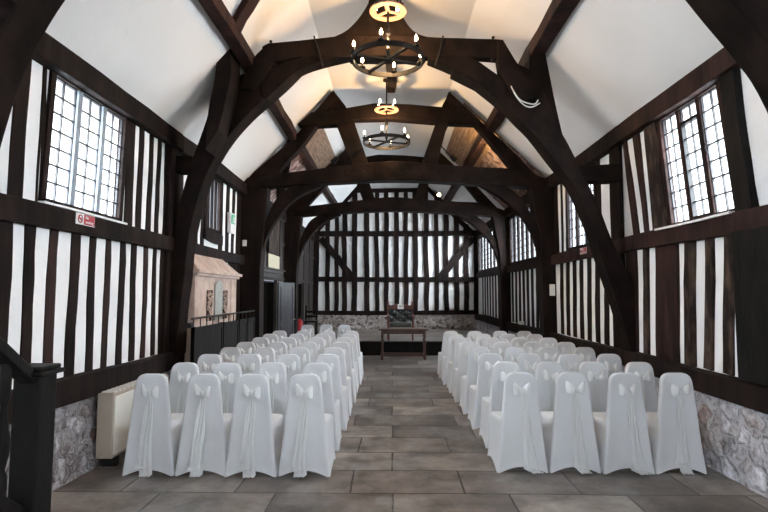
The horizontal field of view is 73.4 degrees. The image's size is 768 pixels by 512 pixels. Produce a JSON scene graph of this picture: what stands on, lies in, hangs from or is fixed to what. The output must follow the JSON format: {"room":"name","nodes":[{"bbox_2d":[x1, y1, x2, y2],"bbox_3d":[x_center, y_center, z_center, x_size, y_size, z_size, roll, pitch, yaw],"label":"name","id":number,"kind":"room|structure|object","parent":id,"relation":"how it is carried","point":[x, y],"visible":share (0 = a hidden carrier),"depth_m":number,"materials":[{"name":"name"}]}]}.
{"room":"community hall","nodes":[
{"label":"community hall","id":0,"kind":"room"},
{"bbox_2d":[0,32,314,496],"bbox_3d":[-3.583,0.233,7.307,1.747,4.020,24.504,0,-4,1],"label":"wall","id":1,"kind":"structure","parent":0,"point":[87,300],"depth_m":4.96,"materials":[{"name":"paint"}]},
{"bbox_2d":[38,70,128,220],"bbox_3d":[-2.938,-1.013,5.097,0.090,1.250,1.394,0,-4,1],"label":"window","id":2,"kind":"structure","parent":1,"relation":"in","point":[123,124],"depth_m":5.04,"materials":[{"name":"brown wood"}]},
{"bbox_2d":[75,212,94,226],"bbox_3d":[-2.826,-0.341,4.882,0.013,0.104,0.294,0,-4,1],"label":"no smoking sign","id":3,"kind":"object","parent":1,"relation":"attached to","point":[83,219],"visible":1,"depth_m":4.87,"materials":[{"name":"white"}]},
{"bbox_2d":[204,176,221,234],"bbox_3d":[-2.883,-0.868,8.590,0.090,0.960,0.740,0,-4,1],"label":"window","id":4,"kind":"structure","parent":1,"relation":"in","point":[212,213],"depth_m":8.71,"materials":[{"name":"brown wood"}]},
{"bbox_2d":[227,212,234,233],"bbox_3d":[-2.806,-0.603,9.469,0.077,0.370,0.260,0,-4,1],"label":"exit sign","id":5,"kind":"object","parent":1,"relation":"attached to","point":[230,216],"visible":1,"depth_m":9.36,"materials":[{"name":"white"}]},
{"bbox_2d":[268,253,278,268],"bbox_3d":[-2.709,0.136,12.666,0.020,0.320,1.160,0,-4,1],"label":"plaque","id":6,"kind":"object","parent":1,"relation":"attached to","point":[273,260],"visible":0.89,"depth_m":12.58,"materials":[{"name":"beige"}]},
{"bbox_2d":[267,219,280,256],"bbox_3d":[-2.704,-0.512,12.713,0.030,0.980,1.240,0,-4,1],"label":"board","id":7,"kind":"object","parent":1,"relation":"attached to","point":[274,238],"visible":0.59,"depth_m":12.83,"materials":[{"name":"brown wood"}]},
{"bbox_2d":[277,282,294,336],"bbox_3d":[-2.534,1.670,13.438,0.105,1.950,0.860,-1,-4,18],"label":"door","id":8,"kind":"structure","parent":1,"relation":"in","point":[285,291],"depth_m":13.41,"materials":[{"name":"paint"}]},
{"bbox_2d":[264,210,313,333],"bbox_3d":[-2.736,0.911,15.089,0.340,3.720,8.342,0,-4,1],"label":"trim","id":9,"kind":"structure","parent":1,"relation":"attached to","point":[305,276],"depth_m":13.99,"materials":[{"name":"black wood"}]},
{"bbox_2d":[284,150,510,333],"bbox_3d":[0.285,-0.458,14.161,6.356,5.235,0.350,0,-4,1],"label":"roof truss","id":10,"kind":"object","parent":1,"relation":"attached to","point":[295,241],"visible":0.77,"depth_m":14.06,"materials":[{"name":"brown wood"}]},
{"bbox_2d":[443,0,579,200],"bbox_3d":[2.148,-2.599,10.320,0.230,0.226,18.280,0,-4,1],"label":"purlin","id":11,"kind":"object","parent":10,"relation":"attached to","point":[558,12],"visible":0.52,"depth_m":6.76,"materials":[{"name":"brown wood"}]},
{"bbox_2d":[240,91,556,337],"bbox_3d":[0.225,-0.733,10.322,6.356,5.235,0.350,0,-4,1],"label":"roof truss","id":12,"kind":"object","parent":1,"relation":"attached to","point":[257,222],"visible":0.91,"depth_m":10.24,"materials":[{"name":"brown wood"}]},
{"bbox_2d":[198,0,337,203],"bbox_3d":[-1.833,-2.433,10.370,0.190,0.248,18.281,0,-4,1],"label":"purlin","id":13,"kind":"object","parent":12,"relation":"attached to","point":[216,10],"visible":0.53,"depth_m":6.63,"materials":[{"name":"brown wood"}]},
{"bbox_2d":[233,0,259,33],"bbox_3d":[-1.700,-2.975,6.264,0.571,0.570,0.153,-3,-5,32],"label":"brace","id":14,"kind":"object","parent":13,"relation":"attached to","point":[246,8],"visible":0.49,"depth_m":6.23,"materials":[{"name":"brown wood"}]},
{"bbox_2d":[277,139,290,196],"bbox_3d":[-2.209,-1.911,11.554,0.167,0.827,2.234,1,-4,-17],"label":"brace","id":15,"kind":"object","parent":12,"relation":"attached to","point":[287,168],"visible":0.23,"depth_m":11.46,"materials":[{"name":"brown wood"}]},
{"bbox_2d":[549,284,554,295],"bbox_3d":[3.271,0.661,10.009,0.100,0.220,0.040,0,-4,1],"label":"alarm box","id":16,"kind":"object","parent":12,"relation":"attached to","point":[551,286],"visible":1,"depth_m":9.99,"materials":[{"name":"white"}]},
{"bbox_2d":[45,0,722,229],"bbox_3d":[0.221,-2.605,7.453,6.829,2.450,24.500,0,-4,1],"label":"ceiling","id":17,"kind":"structure","parent":0,"point":[609,59],"depth_m":6.88,"materials":[{"name":"paint"}]},
{"bbox_2d":[362,78,409,149],"bbox_3d":[0.049,-2.828,10.078,0.935,1.277,0.976,0,-4,1],"label":"ring chandelier","id":18,"kind":"object","parent":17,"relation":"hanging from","point":[386,135],"visible":0.99,"depth_m":10.03,"materials":[{"name":"black metal"}]},
{"bbox_2d":[350,0,423,76],"bbox_3d":[0.051,-3.088,6.588,0.935,1.258,0.976,0,-4,1],"label":"ring chandelier","id":19,"kind":"object","parent":17,"relation":"hanging from","point":[399,5],"visible":1,"depth_m":6.53,"materials":[{"name":"black metal"}]},
{"bbox_2d":[350,41,354,53],"bbox_3d":[-0.374,-2.600,6.404,0.090,0.167,0.090,0,-4,1],"label":"candle holder","id":20,"kind":"object","parent":19,"relation":"on","point":[352,51],"depth_m":6.39,"materials":[{"name":"black"}]},
{"bbox_2d":[377,29,384,41],"bbox_3d":[-0.034,-2.621,6.111,0.090,0.167,0.090,0,-4,1],"label":"candle holder","id":21,"kind":"object","parent":19,"relation":"on","point":[380,39],"depth_m":6.10,"materials":[{"name":"black"}]},
{"bbox_2d":[391,62,396,72],"bbox_3d":[0.135,-2.558,6.993,0.090,0.167,0.090,0,-4,1],"label":"candle holder","id":22,"kind":"object","parent":19,"relation":"on","point":[393,71],"depth_m":6.98,"materials":[{"name":"black"}]},
{"bbox_2d":[414,35,419,47],"bbox_3d":[0.391,-2.610,6.258,0.090,0.167,0.090,0,-4,1],"label":"candle holder","id":23,"kind":"object","parent":19,"relation":"on","point":[416,45],"depth_m":6.24,"materials":[{"name":"black"}]},
{"bbox_2d":[386,64,396,92],"bbox_3d":[0.129,-3.475,8.845,0.206,0.202,3.050,0,-4,1],"label":"beam","id":24,"kind":"structure","parent":17,"relation":"attached to","point":[391,81],"depth_m":9.81,"materials":[{"name":"brown wood"}]},
{"bbox_2d":[313,183,478,328],"bbox_3d":[0.401,0.092,19.401,6.600,5.970,0.376,0,-4,1],"label":"wall","id":25,"kind":"structure","parent":0,"point":[363,262],"depth_m":19.28,"materials":[{"name":"paint"}]},
{"bbox_2d":[51,355,767,511],"bbox_3d":[0.213,2.267,7.154,6.800,0.120,24.600,0,-4,1],"label":"floor","id":26,"kind":"structure","parent":0,"point":[406,445],"depth_m":4.58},
{"bbox_2d":[0,336,64,511],"bbox_3d":[-1.897,0.643,2.089,0.200,2.396,1.600,0,-4,1],"label":"balustrade","id":27,"kind":"object","parent":26,"relation":"on","point":[30,446],"visible":1,"depth_m":2.69,"materials":[{"name":"black wood"}]},
{"bbox_2d":[96,374,167,465],"bbox_3d":[-2.675,1.726,5.553,0.175,0.730,1.200,0,-4,1],"label":"heater","id":28,"kind":"object","parent":26,"relation":"on","point":[114,408],"visible":0.56,"depth_m":4.99,"materials":[{"name":"beige"}]},
{"bbox_2d":[102,380,136,392],"bbox_3d":[-2.678,1.366,5.564,0.130,0.010,1.090,0,-4,1],"label":"grille","id":29,"kind":"object","parent":28,"relation":"attached to","point":[124,388],"depth_m":5.24,"materials":[{"name":"white"}]},
{"bbox_2d":[122,374,183,476],"bbox_3d":[-2.187,1.590,5.036,0.488,0.929,0.625,0,-4,0],"label":"covered chair","id":30,"kind":"object","parent":26,"relation":"on","point":[153,441],"visible":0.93,"depth_m":4.80,"materials":[{"name":"white fabric"}]},
{"bbox_2d":[169,362,198,412],"bbox_3d":[-2.170,1.645,5.814,0.488,0.929,0.625,0,-4,2],"label":"covered chair","id":31,"kind":"object","parent":26,"relation":"on","point":[181,372],"visible":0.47,"depth_m":5.60,"materials":[{"name":"white"}]},
{"bbox_2d":[175,374,232,476],"bbox_3d":[-1.694,1.589,5.028,0.488,0.929,0.625,0,-4,0],"label":"covered chair","id":32,"kind":"object","parent":26,"relation":"on","point":[205,432],"visible":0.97,"depth_m":4.79,"materials":[{"name":"white"}]},
{"bbox_2d":[197,354,221,373],"bbox_3d":[-2.172,1.702,6.601,0.488,0.929,0.625,0,-4,0],"label":"covered chair","id":33,"kind":"object","parent":26,"relation":"on","point":[206,363],"visible":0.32,"depth_m":6.41,"materials":[{"name":"white"}]},
{"bbox_2d":[185,254,241,361],"bbox_3d":[-2.703,1.141,8.087,0.339,2.260,2.050,0,-4,1],"label":"stone fireplace","id":34,"kind":"object","parent":26,"relation":"on","point":[213,289],"visible":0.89,"depth_m":7.81,"materials":[{"name":"stone"}]},
{"bbox_2d":[193,254,238,273],"bbox_3d":[-2.726,0.134,8.159,0.294,0.240,1.980,0,-4,1],"label":"hood","id":35,"kind":"object","parent":34,"relation":"attached to","point":[200,262],"depth_m":7.96,"materials":[{"name":"pink stone"}]},
{"bbox_2d":[185,310,254,363],"bbox_3d":[-2.435,1.577,7.976,0.070,1.374,3.120,0,-4,1],"label":"fence","id":36,"kind":"object","parent":26,"relation":"on","point":[207,339],"visible":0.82,"depth_m":7.55,"materials":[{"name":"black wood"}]},
{"bbox_2d":[213,363,241,412],"bbox_3d":[-1.706,1.645,5.801,0.488,0.929,0.625,0,-4,1],"label":"covered chair","id":37,"kind":"object","parent":26,"relation":"on","point":[228,374],"visible":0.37,"depth_m":5.59,"materials":[{"name":"white"}]},
{"bbox_2d":[219,347,240,362],"bbox_3d":[-2.156,1.761,7.423,0.488,0.929,0.625,0,-4,1],"label":"covered chair","id":38,"kind":"object","parent":26,"relation":"on","point":[228,354],"visible":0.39,"depth_m":7.23,"materials":[{"name":"white"}]},
{"bbox_2d":[236,342,255,354],"bbox_3d":[-2.148,1.816,8.188,0.488,0.929,0.625,0,-4,0],"label":"covered chair","id":39,"kind":"object","parent":26,"relation":"on","point":[245,347],"visible":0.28,"depth_m":8.00,"materials":[{"name":"white"}]},
{"bbox_2d":[237,354,261,374],"bbox_3d":[-1.686,1.704,6.623,0.488,0.929,0.625,0,-4,1],"label":"covered chair","id":40,"kind":"object","parent":26,"relation":"on","point":[249,363],"visible":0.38,"depth_m":6.43,"materials":[{"name":"white"}]},
{"bbox_2d":[224,374,283,477],"bbox_3d":[-1.231,1.588,5.010,0.488,0.929,0.625,0,-4,0],"label":"covered chair","id":41,"kind":"object","parent":26,"relation":"on","point":[256,434],"visible":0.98,"depth_m":4.77,"materials":[{"name":"white fabric"}]},
{"bbox_2d":[252,337,268,347],"bbox_3d":[-2.122,1.874,9.008,0.488,0.929,0.625,0,-4,0],"label":"covered chair","id":42,"kind":"object","parent":26,"relation":"on","point":[258,341],"visible":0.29,"depth_m":8.82,"materials":[{"name":"white"}]},
{"bbox_2d":[253,347,275,363],"bbox_3d":[-1.674,1.759,7.402,0.488,0.929,0.625,0,-4,2],"label":"covered chair","id":43,"kind":"object","parent":26,"relation":"on","point":[267,354],"visible":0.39,"depth_m":7.21,"materials":[{"name":"white"}]},
{"bbox_2d":[263,334,277,342],"bbox_3d":[-2.117,1.930,9.778,0.488,0.929,0.625,0,-4,2],"label":"covered chair","id":44,"kind":"object","parent":26,"relation":"on","point":[271,337],"visible":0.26,"depth_m":9.59,"materials":[{"name":"white"}]},
{"bbox_2d":[258,362,287,422],"bbox_3d":[-1.217,1.646,5.816,0.488,0.929,0.625,0,-4,2],"label":"covered chair","id":45,"kind":"object","parent":26,"relation":"on","point":[275,372],"visible":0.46,"depth_m":5.60,"materials":[{"name":"white"}]},
{"bbox_2d":[268,342,286,359],"bbox_3d":[-1.660,1.815,8.187,0.488,0.929,0.625,0,-4,1],"label":"covered chair","id":46,"kind":"object","parent":26,"relation":"on","point":[280,348],"visible":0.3,"depth_m":7.99,"materials":[{"name":"white"}]},
{"bbox_2d":[272,331,286,341],"bbox_3d":[-2.114,1.987,10.581,0.488,0.929,0.625,0,-4,0],"label":"covered chair","id":47,"kind":"object","parent":26,"relation":"on","point":[281,334],"visible":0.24,"depth_m":10.39,"materials":[{"name":"white"}]},
{"bbox_2d":[279,337,296,353],"bbox_3d":[-1.644,1.874,8.999,0.488,0.929,0.625,0,-4,1],"label":"covered chair","id":48,"kind":"object","parent":26,"relation":"on","point":[290,342],"visible":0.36,"depth_m":8.81,"materials":[{"name":"white"}]},
{"bbox_2d":[276,354,300,389],"bbox_3d":[-1.192,1.701,6.584,0.488,0.929,0.625,0,-4,0],"label":"covered chair","id":49,"kind":"object","parent":26,"relation":"on","point":[292,363],"visible":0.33,"depth_m":6.38,"materials":[{"name":"white"}]},
{"bbox_2d":[289,334,304,346],"bbox_3d":[-1.622,1.930,9.778,0.488,0.929,0.625,0,-4,1],"label":"covered chair","id":50,"kind":"object","parent":26,"relation":"on","point":[300,338],"visible":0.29,"depth_m":9.59,"materials":[{"name":"white"}]},
{"bbox_2d":[289,347,310,373],"bbox_3d":[-1.179,1.757,7.373,0.488,0.929,0.625,0,-4,1],"label":"covered chair","id":51,"kind":"object","parent":26,"relation":"on","point":[303,353],"visible":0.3,"depth_m":7.17,"materials":[{"name":"white"}]},
{"bbox_2d":[296,331,310,341],"bbox_3d":[-1.625,1.987,10.573,0.488,0.929,0.625,0,-4,0],"label":"covered chair","id":52,"kind":"object","parent":26,"relation":"on","point":[307,334],"visible":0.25,"depth_m":10.38,"materials":[{"name":"white"}]},
{"bbox_2d":[278,374,335,477],"bbox_3d":[-0.733,1.589,5.020,0.488,0.929,0.625,0,-4,2],"label":"covered chair","id":53,"kind":"object","parent":26,"relation":"on","point":[308,434],"visible":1,"depth_m":4.78,"materials":[{"name":"white fabric"}]},
{"bbox_2d":[301,325,313,337],"bbox_3d":[-1.851,2.124,12.493,0.488,0.929,0.625,0,-4,-5],"label":"covered chair","id":54,"kind":"object","parent":26,"relation":"on","point":[309,328],"visible":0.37,"depth_m":12.30,"materials":[{"name":"white"}]},
{"bbox_2d":[299,342,317,362],"bbox_3d":[-1.175,1.815,8.186,0.488,0.929,0.625,0,-4,2],"label":"covered chair","id":55,"kind":"object","parent":26,"relation":"on","point":[312,347],"visible":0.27,"depth_m":7.99,"materials":[{"name":"white"}]},
{"bbox_2d":[307,337,324,354],"bbox_3d":[-1.168,1.873,8.986,0.488,0.929,0.625,0,-4,0],"label":"covered chair","id":56,"kind":"object","parent":26,"relation":"on","point":[320,343],"visible":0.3,"depth_m":8.79,"materials":[{"name":"white"}]},
{"bbox_2d":[303,363,341,450],"bbox_3d":[-0.724,1.643,5.782,0.488,0.929,0.625,0,-4,0],"label":"covered chair","id":57,"kind":"object","parent":26,"relation":"on","point":[331,405],"visible":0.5,"depth_m":5.58,"materials":[{"name":"white"}]},
{"bbox_2d":[315,334,330,348],"bbox_3d":[-1.151,1.930,9.781,0.488,0.929,0.625,0,-4,1],"label":"covered chair","id":58,"kind":"object","parent":26,"relation":"on","point":[325,337],"visible":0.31,"depth_m":9.59,"materials":[{"name":"white"}]},
{"bbox_2d":[319,324,332,333],"bbox_3d":[-1.384,2.133,12.615,0.488,0.929,0.625,0,-4,4],"label":"covered chair","id":59,"kind":"object","parent":26,"relation":"on","point":[325,327],"visible":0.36,"depth_m":12.43,"materials":[{"name":"white"}]},
{"bbox_2d":[321,331,335,344],"bbox_3d":[-1.130,1.985,10.547,0.488,0.929,0.625,0,-4,0],"label":"covered chair","id":60,"kind":"object","parent":26,"relation":"on","point":[331,334],"visible":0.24,"depth_m":10.35,"materials":[{"name":"white"}]},
{"bbox_2d":[315,354,348,430],"bbox_3d":[-0.700,1.702,6.605,0.488,0.929,0.625,0,-4,1],"label":"covered chair","id":61,"kind":"object","parent":26,"relation":"on","point":[340,392],"visible":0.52,"depth_m":6.40,"materials":[{"name":"white"}]},
{"bbox_2d":[323,347,352,415],"bbox_3d":[-0.699,1.757,7.375,0.488,0.929,0.625,0,-4,1],"label":"covered chair","id":62,"kind":"object","parent":26,"relation":"on","point":[346,380],"visible":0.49,"depth_m":7.18,"materials":[{"name":"white"}]},
{"bbox_2d":[331,342,355,402],"bbox_3d":[-0.681,1.815,8.180,0.488,0.929,0.625,0,-4,0],"label":"covered chair","id":63,"kind":"object","parent":26,"relation":"on","point":[350,371],"visible":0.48,"depth_m":7.97,"materials":[{"name":"white"}]},
{"bbox_2d":[337,325,350,337],"bbox_3d":[-0.945,2.122,12.459,0.488,0.929,0.625,0,-4,1],"label":"covered chair","id":64,"kind":"object","parent":26,"relation":"on","point":[342,329],"visible":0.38,"depth_m":12.26,"materials":[{"name":"white"}]},
{"bbox_2d":[335,337,358,392],"bbox_3d":[-0.685,1.873,8.986,0.488,0.929,0.625,0,-4,2],"label":"covered chair","id":65,"kind":"object","parent":26,"relation":"on","point":[341,339],"visible":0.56,"depth_m":8.80,"materials":[{"name":"white"}]},
{"bbox_2d":[341,334,362,384],"bbox_3d":[-0.657,1.930,9.781,0.488,0.929,0.625,0,-4,2],"label":"covered chair","id":66,"kind":"object","parent":26,"relation":"on","point":[352,337],"visible":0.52,"depth_m":9.57,"materials":[{"name":"white"}]},
{"bbox_2d":[344,331,363,377],"bbox_3d":[-0.660,1.985,10.554,0.488,0.929,0.625,0,-4,0],"label":"covered chair","id":67,"kind":"object","parent":26,"relation":"on","point":[355,333],"visible":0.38,"depth_m":10.36,"materials":[{"name":"white"}]},
{"bbox_2d":[0,0,767,146],"bbox_3d":[0.203,-1.046,3.329,6.380,5.946,0.714,0,-4,-2],"label":"roof truss","id":68,"kind":"object","parent":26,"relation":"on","point":[741,26],"visible":1,"depth_m":3.39,"materials":[{"name":"brown wood"}]},
{"bbox_2d":[160,0,636,355],"bbox_3d":[0.260,-0.782,6.999,6.380,5.946,0.714,0,-4,-2],"label":"roof truss","id":69,"kind":"object","parent":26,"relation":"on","point":[236,100],"visible":0.88,"depth_m":6.96,"materials":[{"name":"brown wood"}]},
{"bbox_2d":[314,329,492,355],"bbox_3d":[0.359,2.691,16.506,6.160,0.372,5.180,0,-4,1],"label":"stage","id":70,"kind":"object","parent":26,"relation":"on","point":[369,339],"depth_m":14.01,"materials":[{"name":"black wood"}]},
{"bbox_2d":[298,317,303,330],"bbox_3d":[-2.369,2.034,14.480,0.208,0.650,0.204,2,-5,-27],"label":"fire extinguisher","id":71,"kind":"object","parent":70,"relation":"on","point":[300,321],"visible":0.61,"depth_m":14.41,"materials":[{"name":"red paint"}]},
{"bbox_2d":[304,305,317,334],"bbox_3d":[-2.298,2.013,16.125,0.420,0.950,0.400,0,-4,1],"label":"wooden chair","id":72,"kind":"object","parent":70,"relation":"on","point":[306,311],"visible":0.8,"depth_m":16.27,"materials":[{"name":"black wood"}]},
{"bbox_2d":[387,301,413,340],"bbox_3d":[0.469,1.839,14.640,0.796,1.086,0.580,0,-4,1],"label":"armchair","id":73,"kind":"object","parent":70,"relation":"on","point":[397,317],"visible":0.98,"depth_m":14.85,"materials":[{"name":"leather"}]},
{"bbox_2d":[379,327,428,359],"bbox_3d":[0.498,2.254,13.267,1.260,0.780,0.600,0,-4,1],"label":"side table","id":74,"kind":"object","parent":26,"relation":"on","point":[384,330],"visible":1,"depth_m":13.05,"materials":[{"name":"brown wood"}]},
{"bbox_2d":[437,331,456,377],"bbox_3d":[1.336,1.982,10.511,0.488,0.929,0.625,0,-4,0],"label":"covered chair","id":75,"kind":"object","parent":26,"relation":"on","point":[446,334],"visible":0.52,"depth_m":10.31,"materials":[{"name":"white"}]},
{"bbox_2d":[441,334,463,384],"bbox_3d":[1.340,1.928,9.758,0.488,0.929,0.625,0,-4,1],"label":"covered chair","id":76,"kind":"object","parent":26,"relation":"on","point":[451,338],"visible":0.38,"depth_m":9.55,"materials":[{"name":"white"}]},
{"bbox_2d":[447,338,470,392],"bbox_3d":[1.351,1.872,8.973,0.488,0.929,0.625,0,-4,1],"label":"covered chair","id":77,"kind":"object","parent":26,"relation":"on","point":[454,364],"visible":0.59,"depth_m":8.77,"materials":[{"name":"white"}]},
{"bbox_2d":[452,342,478,402],"bbox_3d":[1.343,1.818,8.221,0.488,0.929,0.625,0,-4,1],"label":"covered chair","id":78,"kind":"object","parent":26,"relation":"on","point":[465,347],"visible":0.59,"depth_m":8.01,"materials":[{"name":"white"}]},
{"bbox_2d":[459,347,489,413],"bbox_3d":[1.351,1.763,7.449,0.488,0.929,0.625,0,-4,1],"label":"covered chair","id":79,"kind":"object","parent":26,"relation":"on","point":[475,353],"visible":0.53,"depth_m":7.24,"materials":[{"name":"white"}]},
{"bbox_2d":[467,331,481,341],"bbox_3d":[1.824,1.982,10.512,0.488,0.929,0.625,0,-4,1],"label":"covered chair","id":80,"kind":"object","parent":26,"relation":"on","point":[471,335],"visible":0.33,"depth_m":10.32,"materials":[{"name":"white"}]},
{"bbox_2d":[475,334,489,346],"bbox_3d":[1.848,1.928,9.761,0.488,0.929,0.625,0,-4,2],"label":"covered chair","id":81,"kind":"object","parent":26,"relation":"on","point":[479,338],"visible":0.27,"depth_m":9.57,"materials":[{"name":"white"}]},
{"bbox_2d":[468,353,502,429],"bbox_3d":[1.346,1.706,6.658,0.488,0.929,0.625,0,-4,1],"label":"covered chair","id":82,"kind":"object","parent":26,"relation":"on","point":[486,363],"visible":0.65,"depth_m":6.45,"materials":[{"name":"white"}]},
{"bbox_2d":[482,337,499,352],"bbox_3d":[1.837,1.873,8.987,0.488,0.929,0.625,0,-4,1],"label":"covered chair","id":83,"kind":"object","parent":26,"relation":"on","point":[488,342],"visible":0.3,"depth_m":8.80,"materials":[{"name":"white"}]},
{"bbox_2d":[479,362,519,447],"bbox_3d":[1.357,1.650,5.882,0.488,0.929,0.625,0,-4,1],"label":"covered chair","id":84,"kind":"object","parent":26,"relation":"on","point":[494,402],"visible":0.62,"depth_m":5.68,"materials":[{"name":"white"}]},
{"bbox_2d":[493,331,506,340],"bbox_3d":[2.335,1.982,10.515,0.488,0.929,0.625,0,-4,1],"label":"covered chair","id":85,"kind":"object","parent":26,"relation":"on","point":[497,334],"visible":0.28,"depth_m":10.33,"materials":[{"name":"white"}]},
{"bbox_2d":[492,342,511,358],"bbox_3d":[1.846,1.817,8.204,0.488,0.929,0.625,0,-4,0],"label":"covered chair","id":86,"kind":"object","parent":26,"relation":"on","point":[499,348],"visible":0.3,"depth_m":8.01,"materials":[{"name":"white"}]},
{"bbox_2d":[500,334,515,344],"bbox_3d":[2.317,1.928,9.754,0.488,0.929,0.625,0,-4,1],"label":"covered chair","id":87,"kind":"object","parent":26,"relation":"on","point":[505,337],"visible":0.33,"depth_m":9.56,"materials":[{"name":"white"}]},
{"bbox_2d":[503,347,524,362],"bbox_3d":[1.838,1.759,7.404,0.488,0.929,0.625,0,-4,1],"label":"covered chair","id":88,"kind":"object","parent":26,"relation":"on","point":[511,354],"visible":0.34,"depth_m":7.21,"materials":[{"name":"white"}]},
{"bbox_2d":[487,372,547,473],"bbox_3d":[1.308,1.596,5.121,0.488,0.929,0.625,0,-4,0],"label":"covered chair","id":89,"kind":"object","parent":26,"relation":"on","point":[516,439],"visible":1,"depth_m":4.88,"materials":[{"name":"white fabric"}]},
{"bbox_2d":[512,338,528,347],"bbox_3d":[2.333,1.871,8.967,0.488,0.929,0.625,0,-4,0],"label":"covered chair","id":90,"kind":"object","parent":26,"relation":"on","point":[516,342],"visible":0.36,"depth_m":8.78,"materials":[{"name":"white"}]},
{"bbox_2d":[517,331,530,337],"bbox_3d":[2.817,1.981,10.492,0.488,0.929,0.625,0,-4,1],"label":"covered chair","id":91,"kind":"object","parent":26,"relation":"on","point":[521,334],"visible":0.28,"depth_m":10.30,"materials":[{"name":"white"}]},
{"bbox_2d":[517,353,541,376],"bbox_3d":[1.833,1.706,6.661,0.488,0.929,0.625,0,-4,0],"label":"covered chair","id":92,"kind":"object","parent":26,"relation":"on","point":[527,362],"visible":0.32,"depth_m":6.46,"materials":[{"name":"white"}]},
{"bbox_2d":[523,342,542,353],"bbox_3d":[2.326,1.816,8.190,0.488,0.929,0.625,0,-4,2],"label":"covered chair","id":93,"kind":"object","parent":26,"relation":"on","point":[529,347],"visible":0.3,"depth_m":8.00,"materials":[{"name":"white"}]},
{"bbox_2d":[527,334,542,342],"bbox_3d":[2.805,1.926,9.726,0.488,0.929,0.625,0,-4,1],"label":"covered chair","id":94,"kind":"object","parent":26,"relation":"on","point":[531,337],"visible":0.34,"depth_m":9.54,"materials":[{"name":"white"}]},
{"bbox_2d":[538,347,559,361],"bbox_3d":[2.321,1.760,7.407,0.488,0.929,0.625,0,-4,1],"label":"covered chair","id":95,"kind":"object","parent":26,"relation":"on","point":[547,354],"visible":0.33,"depth_m":7.21,"materials":[{"name":"white"}]},
{"bbox_2d":[540,338,557,347],"bbox_3d":[2.809,1.871,8.958,0.488,0.929,0.625,0,-4,1],"label":"covered chair","id":96,"kind":"object","parent":26,"relation":"on","point":[546,342],"visible":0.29,"depth_m":8.77,"materials":[{"name":"white"}]},
{"bbox_2d":[535,362,563,411],"bbox_3d":[1.831,1.649,5.868,0.488,0.929,0.625,0,-4,1],"label":"covered chair","id":97,"kind":"object","parent":26,"relation":"on","point":[546,373],"visible":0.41,"depth_m":5.66,"materials":[{"name":"white"}]},
{"bbox_2d":[556,342,575,354],"bbox_3d":[2.827,1.815,8.180,0.488,0.929,0.625,0,-4,0],"label":"covered chair","id":98,"kind":"object","parent":26,"relation":"on","point":[563,347],"visible":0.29,"depth_m":7.99,"materials":[{"name":"white"}]},
{"bbox_2d":[557,354,581,371],"bbox_3d":[2.328,1.704,6.624,0.488,0.929,0.625,0,-4,1],"label":"covered chair","id":99,"kind":"object","parent":26,"relation":"on","point":[569,362],"visible":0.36,"depth_m":6.43,"materials":[{"name":"white"}]},
{"bbox_2d":[540,372,600,473],"bbox_3d":[1.809,1.595,5.116,0.488,0.929,0.625,0,-4,2],"label":"covered chair","id":100,"kind":"object","parent":26,"relation":"on","point":[569,436],"visible":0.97,"depth_m":4.88,"materials":[{"name":"white fabric"}]},
{"bbox_2d":[573,347,595,362],"bbox_3d":[2.820,1.761,7.420,0.488,0.929,0.625,0,-4,1],"label":"covered chair","id":101,"kind":"object","parent":26,"relation":"on","point":[587,354],"visible":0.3,"depth_m":7.23,"materials":[{"name":"white"}]},
{"bbox_2d":[579,362,608,411],"bbox_3d":[2.317,1.650,5.882,0.488,0.929,0.625,0,-4,1],"label":"covered chair","id":102,"kind":"object","parent":26,"relation":"on","point":[596,373],"visible":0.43,"depth_m":5.66,"materials":[{"name":"white"}]},
{"bbox_2d":[596,354,622,379],"bbox_3d":[2.821,1.704,6.626,0.488,0.929,0.625,0,-4,1],"label":"covered chair","id":103,"kind":"object","parent":26,"relation":"on","point":[613,363],"visible":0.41,"depth_m":6.43,"materials":[{"name":"white"}]},
{"bbox_2d":[593,373,654,474],"bbox_3d":[2.295,1.593,5.083,0.488,0.929,0.625,0,-4,0],"label":"covered chair","id":104,"kind":"object","parent":26,"relation":"on","point":[621,432],"visible":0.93,"depth_m":4.85,"materials":[{"name":"white fabric"}]},
{"bbox_2d":[625,362,657,411],"bbox_3d":[2.819,1.649,5.862,0.488,0.929,0.625,0,-4,1],"label":"covered chair","id":105,"kind":"object","parent":26,"relation":"on","point":[643,370],"visible":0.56,"depth_m":5.64,"materials":[{"name":"white"}]},
{"bbox_2d":[646,373,706,474],"bbox_3d":[2.782,1.593,5.087,0.488,0.929,0.625,0,-4,0],"label":"covered chair","id":106,"kind":"object","parent":26,"relation":"on","point":[674,431],"visible":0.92,"depth_m":4.85,"materials":[{"name":"white fabric"}]},
{"bbox_2d":[474,47,767,497],"bbox_3d":[3.300,0.156,7.207,0.264,4.100,24.500,0,-4,1],"label":"wall","id":107,"kind":"structure","parent":0,"point":[700,286],"depth_m":5.39,"materials":[{"name":"paint"}]},
{"bbox_2d":[478,229,497,271],"bbox_3d":[3.474,-0.196,16.705,0.090,1.300,4.460,0,-4,1],"label":"window","id":108,"kind":"structure","parent":107,"relation":"in","point":[484,248],"depth_m":17.74,"materials":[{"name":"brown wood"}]},
{"bbox_2d":[509,205,536,264],"bbox_3d":[3.404,-0.518,12.217,0.090,1.300,3.360,0,-4,1],"label":"window","id":109,"kind":"structure","parent":107,"relation":"in","point":[521,250],"depth_m":12.97,"materials":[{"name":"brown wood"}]},
{"bbox_2d":[566,162,596,249],"bbox_3d":[3.349,-0.770,8.696,0.090,1.300,1.360,0,-4,1],"label":"window","id":110,"kind":"structure","parent":107,"relation":"in","point":[579,234],"depth_m":9.07,"materials":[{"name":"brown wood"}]},
{"bbox_2d":[656,81,734,225],"bbox_3d":[3.299,-1.023,5.446,0.090,1.380,1.405,0,-4,1],"label":"window","id":111,"kind":"structure","parent":107,"relation":"in","point":[671,204],"depth_m":5.50,"materials":[{"name":"brown wood"}]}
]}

